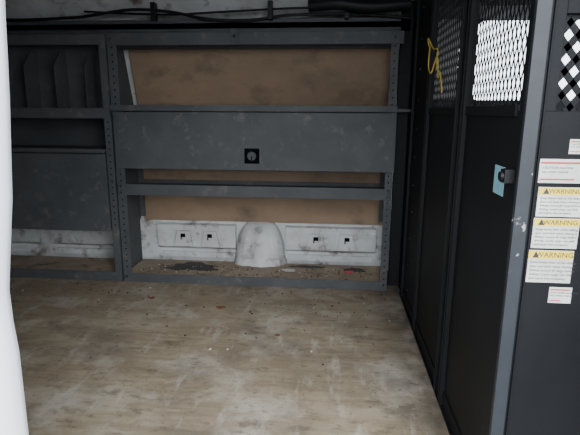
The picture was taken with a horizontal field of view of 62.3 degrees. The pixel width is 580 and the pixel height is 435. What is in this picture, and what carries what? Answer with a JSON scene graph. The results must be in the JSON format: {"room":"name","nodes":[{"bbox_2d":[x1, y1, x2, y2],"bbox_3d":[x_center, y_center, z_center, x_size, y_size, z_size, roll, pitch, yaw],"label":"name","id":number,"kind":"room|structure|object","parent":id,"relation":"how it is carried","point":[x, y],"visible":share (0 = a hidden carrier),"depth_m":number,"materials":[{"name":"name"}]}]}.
{"room":"vehicle interior","nodes":[
{"label":"vehicle interior","id":0,"kind":"room"},
{"bbox_2d":[0,0,28,434],"bbox_3d":[-0.450,0.056,0.659,0.285,1.400,0.058,1,13,5],"label":"pillar","id":1,"kind":"structure","parent":0,"point":[13,416],"depth_m":0.66,"materials":[{"name":"white paint"}]},
{"bbox_2d":[5,0,400,267],"bbox_3d":[-0.901,-0.418,2.488,2.962,1.530,0.460,1,13,5],"label":"wall","id":2,"kind":"structure","parent":0,"point":[244,231],"depth_m":2.58,"materials":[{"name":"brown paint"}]},
{"bbox_2d":[6,17,410,34],"bbox_3d":[-0.860,-0.923,2.352,2.842,0.065,0.100,1,13,5],"label":"roof rail","id":3,"kind":"object","parent":2,"relation":"attached to","point":[360,23],"visible":0.93,"depth_m":2.27,"materials":[{"name":"metal"}]},
{"bbox_2d":[6,0,409,21],"bbox_3d":[-0.772,-0.959,2.267,2.631,0.097,0.045,1,13,5],"label":"harness","id":4,"kind":"object","parent":3,"relation":"attached to","point":[154,14],"visible":0.89,"depth_m":2.22,"materials":[{"name":"black plastic"}]},
{"bbox_2d":[308,0,410,12],"bbox_3d":[0.302,-0.935,2.113,0.447,0.071,0.070,2,13,7],"label":"cable bundle","id":5,"kind":"object","parent":4,"relation":"attached to","point":[360,6],"visible":1,"depth_m":2.09,"materials":[{"name":"black plastic"}]},
{"bbox_2d":[9,272,448,434],"bbox_3d":[-0.110,0.507,1.798,4.700,0.030,2.020,1,13,5],"label":"floor","id":6,"kind":"structure","parent":0,"point":[153,382],"depth_m":1.71,"materials":[{"name":"brown wood"}]},
{"bbox_2d":[7,33,123,280],"bbox_3d":[-1.494,-0.355,2.535,1.276,1.320,0.289,1,13,5],"label":"shelving unit","id":7,"kind":"object","parent":6,"relation":"on","point":[64,177],"visible":0.91,"depth_m":2.43,"materials":[{"name":"black metal"}]},
{"bbox_2d":[11,281,414,394],"bbox_3d":[-0.520,0.483,1.821,1.879,0.003,1.286,1,13,5],"label":"debris","id":8,"kind":"object","parent":6,"relation":"on","point":[150,297],"visible":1,"depth_m":2.17,"materials":[{"name":"brown plant"}]},
{"bbox_2d":[106,28,410,290],"bbox_3d":[-0.146,-0.280,2.425,1.414,1.235,0.298,1,13,5],"label":"shelving unit","id":9,"kind":"object","parent":6,"relation":"on","point":[186,137],"visible":1,"depth_m":2.29,"materials":[{"name":"black metal"}]},
{"bbox_2d":[143,262,370,279],"bbox_3d":[-0.182,0.277,2.562,1.219,0.007,0.217,1,13,5],"label":"debris","id":10,"kind":"object","parent":9,"relation":"on","point":[200,266],"visible":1,"depth_m":2.58,"materials":[{"name":"soil"}]},
{"bbox_2d":[387,0,579,434],"bbox_3d":[0.510,-0.214,1.646,0.460,1.450,1.680,-2,13,-10],"label":"wall","id":11,"kind":"structure","parent":6,"relation":"on","point":[499,358],"depth_m":1.11,"materials":[{"name":"black metal"}]},
{"bbox_2d":[427,38,441,92],"bbox_3d":[0.489,-0.527,1.648,0.028,0.203,0.283,1,13,5],"label":"cord","id":12,"kind":"object","parent":11,"relation":"attached to","point":[428,39],"visible":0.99,"depth_m":1.61,"materials":[{"name":"yellow fabric"}]},
{"bbox_2d":[493,164,504,196],"bbox_3d":[0.441,-0.079,1.013,0.001,0.060,0.062,1,13,5],"label":"tape","id":13,"kind":"object","parent":11,"relation":"attached to","point":[498,187],"visible":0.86,"depth_m":1.02,"materials":[{"name":"blue plastic"}]},
{"bbox_2d":[434,0,579,110],"bbox_3d":[1.379,-0.200,1.558,1.728,1.530,1.960,1,13,5],"label":"metal mesh","id":14,"kind":"object","parent":11,"relation":"attached to","point":[560,106],"visible":0.04,"depth_m":2.40,"materials":[{"name":"grey metal"}]},
{"bbox_2d":[525,250,575,282],"bbox_3d":[0.511,0.096,0.940,0.091,0.066,0.001,1,13,5],"label":"warning label","id":15,"kind":"object","parent":11,"relation":"attached to","point":[546,266],"visible":1,"depth_m":0.94,"materials":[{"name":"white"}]},
{"bbox_2d":[530,218,579,248],"bbox_3d":[0.511,0.031,0.926,0.085,0.060,0.001,1,13,5],"label":"warning label","id":16,"kind":"object","parent":11,"relation":"attached to","point":[554,233],"visible":1,"depth_m":0.93,"materials":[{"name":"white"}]},
{"bbox_2d":[535,187,579,216],"bbox_3d":[0.514,-0.029,0.912,0.085,0.057,0.001,1,13,5],"label":"warning label","id":17,"kind":"object","parent":11,"relation":"attached to","point":[551,201],"visible":1,"depth_m":0.91,"materials":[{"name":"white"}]},
{"bbox_2d":[538,159,579,182],"bbox_3d":[0.511,-0.087,0.900,0.085,0.045,0.001,1,13,5],"label":"sticker","id":18,"kind":"object","parent":11,"relation":"attached to","point":[550,170],"visible":1,"depth_m":0.90,"materials":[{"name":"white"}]},
{"bbox_2d":[548,287,577,302],"bbox_3d":[0.541,0.154,0.950,0.055,0.033,0.001,1,13,5],"label":"sticker","id":19,"kind":"object","parent":11,"relation":"attached to","point":[556,294],"visible":1,"depth_m":0.95,"materials":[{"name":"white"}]},
{"bbox_2d":[568,139,579,153],"bbox_3d":[0.541,-0.131,0.887,0.047,0.027,0.001,1,13,5],"label":"sticker","id":20,"kind":"object","parent":11,"relation":"attached to","point":[574,148],"visible":1,"depth_m":0.89,"materials":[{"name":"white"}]}
]}

